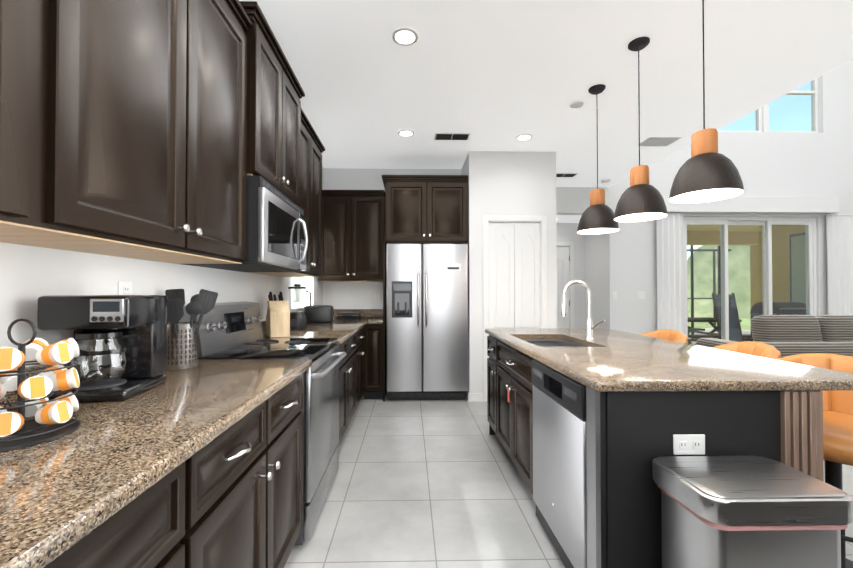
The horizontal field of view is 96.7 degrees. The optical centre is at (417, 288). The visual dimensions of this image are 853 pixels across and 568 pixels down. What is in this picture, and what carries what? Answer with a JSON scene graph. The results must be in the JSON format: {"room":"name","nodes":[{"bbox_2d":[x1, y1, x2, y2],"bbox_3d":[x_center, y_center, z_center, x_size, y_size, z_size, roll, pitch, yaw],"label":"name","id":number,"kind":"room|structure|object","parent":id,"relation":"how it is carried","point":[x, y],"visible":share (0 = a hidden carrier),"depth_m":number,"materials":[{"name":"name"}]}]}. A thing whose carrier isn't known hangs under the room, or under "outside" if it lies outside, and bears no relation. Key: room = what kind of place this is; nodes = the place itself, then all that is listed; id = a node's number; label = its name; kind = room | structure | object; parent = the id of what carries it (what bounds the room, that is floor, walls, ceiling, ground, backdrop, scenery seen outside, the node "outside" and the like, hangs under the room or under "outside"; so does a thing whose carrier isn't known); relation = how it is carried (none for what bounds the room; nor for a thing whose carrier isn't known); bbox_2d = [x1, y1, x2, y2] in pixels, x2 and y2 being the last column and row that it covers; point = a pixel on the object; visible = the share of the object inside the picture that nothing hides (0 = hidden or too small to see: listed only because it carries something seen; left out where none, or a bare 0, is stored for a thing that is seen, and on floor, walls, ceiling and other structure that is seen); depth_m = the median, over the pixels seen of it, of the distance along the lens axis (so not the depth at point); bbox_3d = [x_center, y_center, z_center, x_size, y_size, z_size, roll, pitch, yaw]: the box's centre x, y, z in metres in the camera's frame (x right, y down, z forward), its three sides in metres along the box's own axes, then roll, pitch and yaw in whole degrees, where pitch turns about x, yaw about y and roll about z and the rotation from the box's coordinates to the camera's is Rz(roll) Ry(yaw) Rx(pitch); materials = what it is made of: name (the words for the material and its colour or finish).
{"room":"kitchen","nodes":[
{"label":"kitchen","id":0,"kind":"room"},
{"bbox_2d":[0,167,323,366],"bbox_3d":[-1.210,-0.178,1.120,0.150,2.840,7.840,0,-1,-1],"label":"wall","id":1,"kind":"structure","parent":0,"point":[30,276],"depth_m":1.33,"materials":[{"name":"white paint"}]},
{"bbox_2d":[0,0,59,231],"bbox_3d":[-0.947,-0.702,0.282,0.338,1.129,1.040,0,-1,-1],"label":"upper cabinet","id":2,"kind":"object","parent":1,"relation":"attached to","point":[29,29],"depth_m":0.79,"materials":[{"name":"black wood"}]},
{"bbox_2d":[118,281,131,294],"bbox_3d":[-1.138,0.031,1.479,0.009,0.115,0.072,0,-1,-1],"label":"outlet","id":3,"kind":"object","parent":1,"relation":"attached to","point":[124,288],"depth_m":1.47,"materials":[{"name":"white plastic"}]},
{"bbox_2d":[0,0,251,263],"bbox_3d":[-0.968,-0.691,1.306,0.338,1.129,1.007,0,-1,-1],"label":"upper cabinet","id":4,"kind":"object","parent":1,"relation":"attached to","point":[123,128],"depth_m":1.16,"materials":[{"name":"black wood"}]},
{"bbox_2d":[0,321,265,407],"bbox_3d":[-1.130,0.282,1.541,0.022,0.099,6.688,0,-1,-1],"label":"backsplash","id":5,"kind":"structure","parent":1,"relation":"attached to","point":[8,399],"depth_m":1.08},
{"bbox_2d":[239,1,304,205],"bbox_3d":[-0.953,-0.946,2.194,0.403,0.809,0.832,0,-1,-1],"label":"upper cabinet","id":6,"kind":"object","parent":1,"relation":"attached to","point":[275,93],"visible":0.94,"depth_m":2.04,"materials":[{"name":"black wood"}]},
{"bbox_2d":[183,175,307,271],"bbox_3d":[-0.918,-0.324,2.188,0.472,0.424,0.756,0,-1,-1],"label":"microwave","id":7,"kind":"object","parent":6,"relation":"attached to","point":[277,237],"visible":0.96,"depth_m":1.97,"materials":[{"name":"silver metal"}]},
{"bbox_2d":[272,287,275,300],"bbox_3d":[-1.171,0.050,3.099,0.009,0.115,0.072,0,-1,-1],"label":"outlet","id":8,"kind":"object","parent":1,"relation":"attached to","point":[273,288],"depth_m":3.09,"materials":[{"name":"white plastic"}]},
{"bbox_2d":[247,108,324,276],"bbox_3d":[-0.987,-0.682,2.986,0.368,1.159,0.826,0,-1,-1],"label":"upper cabinet","id":9,"kind":"object","parent":1,"relation":"attached to","point":[312,148],"visible":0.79,"depth_m":2.99,"materials":[{"name":"black wood"}]},
{"bbox_2d":[291,277,306,310],"bbox_3d":[-1.245,-0.253,3.981,0.127,0.939,0.860,0,-1,-1],"label":"kitchen window","id":10,"kind":"structure","parent":1,"relation":"in","point":[304,281],"depth_m":4.33,"materials":[{"name":"white glass"}]},
{"bbox_2d":[323,168,460,308],"bbox_3d":[-0.318,-0.134,4.984,1.790,2.840,0.150,0,-1,-1],"label":"wall","id":11,"kind":"structure","parent":0,"point":[348,295],"depth_m":4.91,"materials":[{"name":"white paint"}]},
{"bbox_2d":[318,190,384,281],"bbox_3d":[-0.796,-0.633,4.719,0.800,1.099,0.368,0,-1,-1],"label":"upper cabinet","id":12,"kind":"object","parent":11,"relation":"attached to","point":[353,230],"visible":0.85,"depth_m":4.57,"materials":[{"name":"black wood"}]},
{"bbox_2d":[334,309,382,316],"bbox_3d":[-0.792,0.320,4.881,0.790,0.099,0.022,0,-1,-1],"label":"backsplash","id":13,"kind":"structure","parent":11,"relation":"attached to","point":[366,312],"depth_m":4.87,"materials":[{"name":"brown stone"}]},
{"bbox_2d":[374,293,379,301],"bbox_3d":[-0.522,0.125,4.897,0.072,0.115,0.009,0,-1,-1],"label":"outlet","id":14,"kind":"object","parent":11,"relation":"attached to","point":[376,297],"visible":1,"depth_m":4.90,"materials":[{"name":"white plastic"}]},
{"bbox_2d":[461,155,468,397],"bbox_3d":[1.068,-0.129,5.452,1.000,2.840,2.190,0,-1,-1],"label":"wall block","id":15,"kind":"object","parent":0,"point":[464,170],"visible":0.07,"depth_m":4.35,"materials":[{"name":"white paint"}]},
{"bbox_2d":[468,151,556,400],"bbox_3d":[1.090,-0.141,4.332,1.000,2.840,0.050,0,-1,-1],"label":"wall","id":16,"kind":"structure","parent":0,"point":[511,183],"depth_m":4.32,"materials":[{"name":"white paint"}]},
{"bbox_2d":[468,392,482,401],"bbox_3d":[4.760,1.244,5.475,8.415,0.095,2.242,0,-1,-1],"label":"baseboard","id":17,"kind":"structure","parent":16,"relation":"attached to","point":[476,397],"depth_m":4.27,"materials":[{"name":"white paint"}]},
{"bbox_2d":[489,223,539,328],"bbox_3d":[1.110,0.261,4.330,0.582,2.012,0.030,0,-1,-1],"label":"pantry door","id":18,"kind":"structure","parent":16,"relation":"in","point":[514,275],"depth_m":4.32,"materials":[{"name":"white paint"}]},
{"bbox_2d":[483,216,546,401],"bbox_3d":[1.110,0.227,4.321,0.734,2.102,0.064,0,-1,-1],"label":"door frame","id":19,"kind":"structure","parent":16,"relation":"attached to","point":[541,220],"depth_m":4.30,"materials":[{"name":"white paint"}]},
{"bbox_2d":[239,0,852,186],"bbox_3d":[0.858,-3.143,1.986,4.320,3.110,9.420,0,-1,-1],"label":"ceiling","id":20,"kind":"structure","parent":0,"point":[495,75],"depth_m":2.75,"materials":[{"name":"white paint"}]},
{"bbox_2d":[392,27,418,45],"bbox_3d":[-0.075,-1.577,2.379,0.168,0.012,0.168,0,-1,-1],"label":"recessed light","id":21,"kind":"object","parent":20,"relation":"in","point":[404,36],"visible":0.98,"depth_m":2.37,"materials":[{"name":"white plastic"}]},
{"bbox_2d":[398,129,414,136],"bbox_3d":[-0.109,-1.561,3.819,0.168,0.012,0.168,0,-1,-1],"label":"recessed light","id":22,"kind":"object","parent":20,"relation":"in","point":[406,133],"visible":1,"depth_m":3.82,"materials":[{"name":"white plastic"}]},
{"bbox_2d":[434,133,470,139],"bbox_3d":[0.359,-1.561,3.908,0.360,0.010,0.170,0,-1,-1],"label":"ceiling vent","id":23,"kind":"object","parent":20,"relation":"in","point":[451,136],"visible":1,"depth_m":3.89,"materials":[{"name":"white"}]},
{"bbox_2d":[516,134,532,140],"bbox_3d":[1.109,-1.560,3.924,0.168,0.012,0.168,0,-1,-1],"label":"recessed light","id":24,"kind":"object","parent":20,"relation":"in","point":[524,137],"visible":1,"depth_m":3.92,"materials":[{"name":"white plastic"}]},
{"bbox_2d":[556,173,577,176],"bbox_3d":[2.003,-1.546,5.192,0.340,0.010,0.170,0,-1,-1],"label":"ceiling vent","id":25,"kind":"object","parent":20,"relation":"in","point":[566,174],"visible":0.71,"depth_m":5.14,"materials":[{"name":"white"}]},
{"bbox_2d":[570,101,583,108],"bbox_3d":[1.363,-1.567,3.238,0.109,0.014,0.109,0,-1,-10],"label":"smoke detector","id":26,"kind":"object","parent":20,"relation":"attached to","point":[576,104],"depth_m":3.22,"materials":[{"name":"white plastic"}]},
{"bbox_2d":[577,84,618,233],"bbox_3d":[1.418,-1.011,2.983,0.300,1.129,0.300,0,-1,-1],"label":"pendant light","id":27,"kind":"object","parent":20,"relation":"hanging from","point":[597,216],"visible":1,"depth_m":2.93,"materials":[{"name":"black metal"}]},
{"bbox_2d":[601,179,610,182],"bbox_3d":[2.699,-1.532,5.425,0.123,0.034,0.123,1,-1,-40],"label":"smoke detector","id":28,"kind":"object","parent":20,"relation":"attached to","point":[604,180],"depth_m":5.39,"materials":[{"name":"white plastic"}]},
{"bbox_2d":[614,36,667,221],"bbox_3d":[1.429,-1.017,2.438,0.300,1.129,0.300,0,-1,-1],"label":"pendant light","id":29,"kind":"object","parent":20,"relation":"hanging from","point":[641,199],"visible":1,"depth_m":2.38,"materials":[{"name":"black metal"}]},
{"bbox_2d":[637,137,681,146],"bbox_3d":[2.577,-1.559,4.043,0.340,0.010,0.240,0,-1,-1],"label":"ceiling vent","id":30,"kind":"object","parent":20,"relation":"in","point":[659,141],"visible":0.96,"depth_m":4.01,"materials":[{"name":"white metal"}]},
{"bbox_2d":[669,0,743,203],"bbox_3d":[1.440,-1.023,1.904,0.300,1.129,0.300,0,-1,-1],"label":"pendant light","id":31,"kind":"object","parent":20,"relation":"hanging from","point":[707,172],"visible":1,"depth_m":1.85,"materials":[{"name":"black metal"}]},
{"bbox_2d":[284,393,852,567],"bbox_3d":[3.943,1.292,1.988,10.590,0.080,9.800,0,-1,-1],"label":"floor","id":32,"kind":"structure","parent":0,"point":[428,483],"depth_m":2.25,"materials":[{"name":"tile"}]},
{"bbox_2d":[56,457,199,567],"bbox_3d":[-0.817,0.798,0.522,0.608,0.875,0.660,0,-1,-1],"label":"base cabinet","id":33,"kind":"object","parent":32,"relation":"on","point":[163,531],"depth_m":0.76,"materials":[{"name":"black wood"}]},
{"bbox_2d":[200,377,302,567],"bbox_3d":[-0.833,0.807,1.323,0.608,0.875,0.943,0,-1,-1],"label":"base cabinet","id":34,"kind":"object","parent":32,"relation":"on","point":[200,465],"depth_m":1.27,"materials":[{"name":"black wood"}]},
{"bbox_2d":[0,359,311,567],"bbox_3d":[-0.787,0.334,0.002,0.647,0.040,3.598,0,-1,-1],"label":"countertop","id":35,"kind":"structure","parent":34,"relation":"on","point":[56,495],"depth_m":0.75,"materials":[{"name":"brown stone"}]},
{"bbox_2d":[0,318,79,451],"bbox_3d":[-0.870,0.195,0.833,0.196,0.257,0.196,0,-1,-1],"label":"pod carousel","id":36,"kind":"object","parent":35,"relation":"on","point":[52,420],"visible":1,"depth_m":0.82,"materials":[{"name":"black plastic"}]},
{"bbox_2d":[37,295,166,401],"bbox_3d":[-0.973,0.174,1.172,0.240,0.305,0.288,0,-1,-7],"label":"coffee maker","id":37,"kind":"object","parent":35,"relation":"on","point":[121,340],"visible":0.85,"depth_m":1.15,"materials":[{"name":"black plastic"}]},
{"bbox_2d":[165,289,217,369],"bbox_3d":[-0.993,0.166,1.598,0.237,0.331,0.242,0,-1,-1],"label":"utensil holder","id":38,"kind":"object","parent":35,"relation":"on","point":[182,345],"visible":0.69,"depth_m":1.56,"materials":[{"name":"silver metal"}]},
{"bbox_2d":[179,301,345,547],"bbox_3d":[-0.801,0.669,2.179,0.687,1.170,0.756,0,-1,-1],"label":"stove","id":39,"kind":"object","parent":32,"relation":"on","point":[230,330],"visible":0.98,"depth_m":2.02,"materials":[{"name":"grey metal"}]},
{"bbox_2d":[335,337,355,447],"bbox_3d":[-0.868,0.826,3.055,0.608,0.875,0.993,0,-1,-1],"label":"base cabinet","id":40,"kind":"object","parent":32,"relation":"on","point":[347,366],"depth_m":3.08,"materials":[{"name":"black wood"}]},
{"bbox_2d":[263,317,382,344],"bbox_3d":[-0.780,0.376,3.728,0.812,0.040,2.326,0,-1,-1],"label":"countertop","id":41,"kind":"structure","parent":40,"relation":"on","point":[342,329],"depth_m":3.23,"materials":[{"name":"brown stone"}]},
{"bbox_2d":[266,292,289,337],"bbox_3d":[-1.026,0.185,2.774,0.132,0.321,0.294,0,-1,-29],"label":"knife block","id":42,"kind":"object","parent":41,"relation":"on","point":[278,319],"visible":1,"depth_m":2.66,"materials":[{"name":"brown wood"}]},
{"bbox_2d":[288,284,311,329],"bbox_3d":[-1.008,0.158,3.251,0.206,0.385,0.164,0,-1,-1],"label":"blender","id":43,"kind":"object","parent":41,"relation":"on","point":[298,320],"visible":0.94,"depth_m":3.20,"materials":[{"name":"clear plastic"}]},
{"bbox_2d":[304,305,333,324],"bbox_3d":[-0.974,0.263,3.781,0.290,0.186,0.170,0,-1,-9],"label":"toaster","id":44,"kind":"object","parent":41,"relation":"on","point":[319,314],"visible":0.79,"depth_m":3.70,"materials":[{"name":"black plastic"}]},
{"bbox_2d":[336,312,362,318],"bbox_3d":[-0.817,0.328,4.592,0.270,0.075,0.247,0,-1,4],"label":"griddle","id":45,"kind":"object","parent":41,"relation":"on","point":[348,315],"visible":1,"depth_m":4.50,"materials":[{"name":"black metal"}]},
{"bbox_2d":[356,325,367,408],"bbox_3d":[-0.885,0.836,3.892,0.608,0.875,0.681,0,-1,-1],"label":"base cabinet","id":46,"kind":"object","parent":32,"relation":"on","point":[362,337],"depth_m":4.00,"materials":[{"name":"black wood"}]},
{"bbox_2d":[368,325,382,398],"bbox_3d":[-0.503,0.844,4.588,0.224,0.875,0.608,0,-1,-1],"label":"base cabinet","id":47,"kind":"object","parent":32,"relation":"on","point":[375,332],"depth_m":4.29,"materials":[{"name":"black wood"}]},
{"bbox_2d":[382,175,468,401],"bbox_3d":[0.086,-0.001,4.594,0.989,2.565,0.638,0,-1,-1],"label":"cabinet","id":48,"kind":"object","parent":32,"relation":"on","point":[426,209],"visible":0.94,"depth_m":4.32,"materials":[{"name":"black wood"}]},
{"bbox_2d":[386,244,467,399],"bbox_3d":[0.109,0.386,4.535,0.917,1.760,0.692,0,-1,-1],"label":"fridge","id":49,"kind":"object","parent":32,"relation":"on","point":[427,322],"visible":1,"depth_m":4.25,"materials":[{"name":"grey metal"}]},
{"bbox_2d":[485,332,832,567],"bbox_3d":[1.015,0.818,2.325,0.851,0.876,1.952,0,-1,-1],"label":"kitchen island","id":50,"kind":"object","parent":32,"relation":"on","point":[586,432],"depth_m":1.37,"materials":[{"name":"wood"}]},
{"bbox_2d":[485,328,852,390],"bbox_3d":[1.147,0.361,2.342,1.075,0.040,1.980,0,-1,-1],"label":"island countertop","id":51,"kind":"structure","parent":50,"relation":"on","point":[614,359],"depth_m":1.66,"materials":[{"name":"beige stone"}]},
{"bbox_2d":[521,336,576,343],"bbox_3d":[0.901,0.482,2.526,0.412,0.222,0.672,0,-1,-1],"label":"sink","id":52,"kind":"object","parent":51,"relation":"in","point":[536,339],"depth_m":2.86,"materials":[{"name":"grey metal"}]},
{"bbox_2d":[561,280,604,339],"bbox_3d":[1.082,0.143,2.488,0.236,0.396,0.151,0,-1,-1],"label":"faucet","id":53,"kind":"object","parent":51,"relation":"on","point":[590,327],"visible":1,"depth_m":2.52,"materials":[{"name":"silver metal"}]},
{"bbox_2d":[641,330,687,342],"bbox_3d":[1.779,0.799,3.013,0.628,0.930,0.591,0,-1,-1],"label":"stool","id":54,"kind":"object","parent":32,"relation":"on","point":[675,335],"visible":0.12,"depth_m":3.05,"materials":[{"name":"orange"}]},
{"bbox_2d":[711,341,780,358],"bbox_3d":[1.793,0.791,2.307,0.628,0.930,0.591,0,-1,-1],"label":"stool","id":55,"kind":"object","parent":32,"relation":"on","point":[760,349],"visible":0.06,"depth_m":2.30,"materials":[{"name":"orange"}]},
{"bbox_2d":[652,456,852,567],"bbox_3d":[1.019,0.913,1.165,0.430,0.660,0.325,0,-1,-1],"label":"trash can","id":56,"kind":"object","parent":32,"relation":"on","point":[739,512],"visible":0.98,"depth_m":1.07,"materials":[{"name":"silver metal"}]},
{"bbox_2d":[696,315,852,357],"bbox_3d":[5.134,0.801,4.684,2.700,0.963,1.030,0,-1,-1],"label":"sofa","id":57,"kind":"object","parent":32,"relation":"on","point":[787,335],"visible":0.38,"depth_m":4.44,"materials":[{"name":"grey fabric"}]},
{"bbox_2d":[776,353,852,567],"bbox_3d":[1.818,0.783,1.656,0.613,0.930,0.606,0,-1,-1],"label":"stool","id":58,"kind":"object","parent":32,"relation":"on","point":[837,429],"visible":0.29,"depth_m":1.64,"materials":[{"name":"orange leather"}]},
{"bbox_2d":[557,215,581,222],"bbox_3d":[2.242,-1.220,6.243,1.380,0.160,0.680,0,-1,-1],"label":"ceiling","id":59,"kind":"structure","parent":0,"point":[569,218],"depth_m":6.20,"materials":[{"name":"white paint"}]},
{"bbox_2d":[557,223,585,327],"bbox_3d":[2.294,-0.115,6.632,1.500,2.840,0.120,0,-1,-1],"label":"wall","id":60,"kind":"structure","parent":0,"point":[566,232],"depth_m":6.58,"materials":[{"name":"white paint"}]},
{"bbox_2d":[557,246,569,327],"bbox_3d":[2.265,0.281,6.565,0.772,2.022,0.103,0,-1,-1],"label":"hall door","id":61,"kind":"structure","parent":60,"relation":"in","point":[563,258],"depth_m":6.59,"materials":[{"name":"white paint"}]},
{"bbox_2d":[557,242,573,327],"bbox_3d":[2.266,0.253,6.560,0.904,2.102,0.014,0,-1,-1],"label":"door frame","id":62,"kind":"structure","parent":60,"relation":"attached to","point":[571,244],"depth_m":6.57,"materials":[{"name":"white paint"}]},
{"bbox_2d":[556,187,608,214],"bbox_3d":[2.250,-1.344,5.845,1.380,0.400,0.120,0,-1,-1],"label":"header beam","id":63,"kind":"structure","parent":0,"point":[572,200],"depth_m":5.79,"materials":[{"name":"white paint"}]},
{"bbox_2d":[585,233,604,327],"bbox_3d":[2.992,-0.120,6.261,0.120,2.840,0.650,0,-1,-1],"label":"wall","id":64,"kind":"structure","parent":0,"point":[595,261],"depth_m":6.20,"materials":[{"name":"white paint"}]},
{"bbox_2d":[605,59,852,334],"bbox_3d":[6.024,-1.603,5.939,6.170,5.800,0.150,0,-1,-1],"label":"wall","id":65,"kind":"structure","parent":0,"point":[809,164],"depth_m":5.85,"materials":[{"name":"white paint"}]},
{"bbox_2d":[612,291,616,298],"bbox_3d":[3.011,0.105,5.779,0.072,0.115,0.010,0,-1,-1],"label":"light switch","id":66,"kind":"object","parent":65,"relation":"attached to","point":[614,293],"depth_m":5.78,"materials":[{"name":"white plastic"}]},
{"bbox_2d":[637,291,644,298],"bbox_3d":[3.421,0.105,5.787,0.115,0.115,0.010,0,-1,-1],"label":"light switch","id":67,"kind":"object","parent":65,"relation":"attached to","point":[640,294],"depth_m":5.79,"materials":[{"name":"white plastic"}]},
{"bbox_2d":[683,217,816,343],"bbox_3d":[5.129,0.098,5.912,2.134,2.397,0.120,0,-1,-1],"label":"sliding door","id":68,"kind":"structure","parent":65,"relation":"in","point":[768,223],"depth_m":5.88,"materials":[{"name":"white paint"}]},
{"bbox_2d":[662,196,838,213],"bbox_3d":[4.992,-1.265,5.771,2.780,0.240,0.133,0,-1,-1],"label":"blind valance","id":69,"kind":"object","parent":65,"relation":"attached to","point":[775,205],"visible":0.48,"depth_m":5.71,"materials":[{"name":"white paint"}]},
{"bbox_2d":[656,213,683,332],"bbox_3d":[3.823,0.069,5.726,0.400,2.410,0.068,0,-1,-1],"label":"curtain","id":70,"kind":"object","parent":69,"relation":"hanging from","point":[670,283],"visible":0.79,"depth_m":5.73,"materials":[{"name":"white fabric"}]},
{"bbox_2d":[826,214,852,314],"bbox_3d":[6.537,0.070,5.781,0.550,2.410,0.069,0,-1,-1],"label":"curtain","id":71,"kind":"object","parent":69,"relation":"hanging from","point":[839,234],"visible":0.69,"depth_m":5.78,"materials":[{"name":"white fabric"}]},
{"bbox_2d":[718,78,817,132],"bbox_3d":[5.429,-3.083,5.959,1.734,1.334,0.100,0,-1,-1],"label":"clerestory window","id":72,"kind":"structure","parent":65,"relation":"in","point":[761,117],"depth_m":5.96,"materials":[{"name":"clear glass"}]},
{"label":"outside","id":73,"kind":"structure","parent":0,"visible":0},
{"bbox_2d":[688,317,750,329],"bbox_3d":[7.614,1.550,22.990,28.000,0.080,33.950,0,-1,-1],"label":"ground","id":74,"kind":"structure","parent":73,"point":[700,325],"depth_m":14.83,"materials":[{"name":"green plant"}]},
{"bbox_2d":[687,245,750,318],"bbox_3d":[9.695,-1.268,19.040,30.000,5.526,6.272,0,-1,-1],"label":"trees","id":75,"kind":"object","parent":74,"relation":"on","point":[745,272],"depth_m":19.37,"materials":[{"name":"green plant"}]},
{"bbox_2d":[687,225,805,343],"bbox_3d":[6.986,-0.342,9.550,7.800,3.399,7.040,0,-1,-1],"label":"lanai","id":76,"kind":"object","parent":74,"relation":"on","point":[788,246],"depth_m":8.69,"materials":[{"name":"brown"}]},
{"bbox_2d":[688,317,750,344],"bbox_3d":[5.673,0.957,7.678,1.200,0.681,1.600,0,-1,-1],"label":"patio table","id":77,"kind":"object","parent":76,"relation":"on","point":[712,333],"depth_m":7.34,"materials":[{"name":"grey metal"}]},
{"bbox_2d":[712,293,743,341],"bbox_3d":[5.464,0.689,6.637,0.380,1.221,0.308,0,-1,-1],"label":"folded chair","id":78,"kind":"object","parent":76,"relation":"on","point":[733,314],"depth_m":6.64,"materials":[{"name":"grey"}]},
{"bbox_2d":[750,302,805,340],"bbox_3d":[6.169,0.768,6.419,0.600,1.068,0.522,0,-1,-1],"label":"outdoor sofa","id":79,"kind":"object","parent":76,"relation":"on","point":[778,309],"depth_m":6.28,"materials":[{"name":"black"}]}
]}

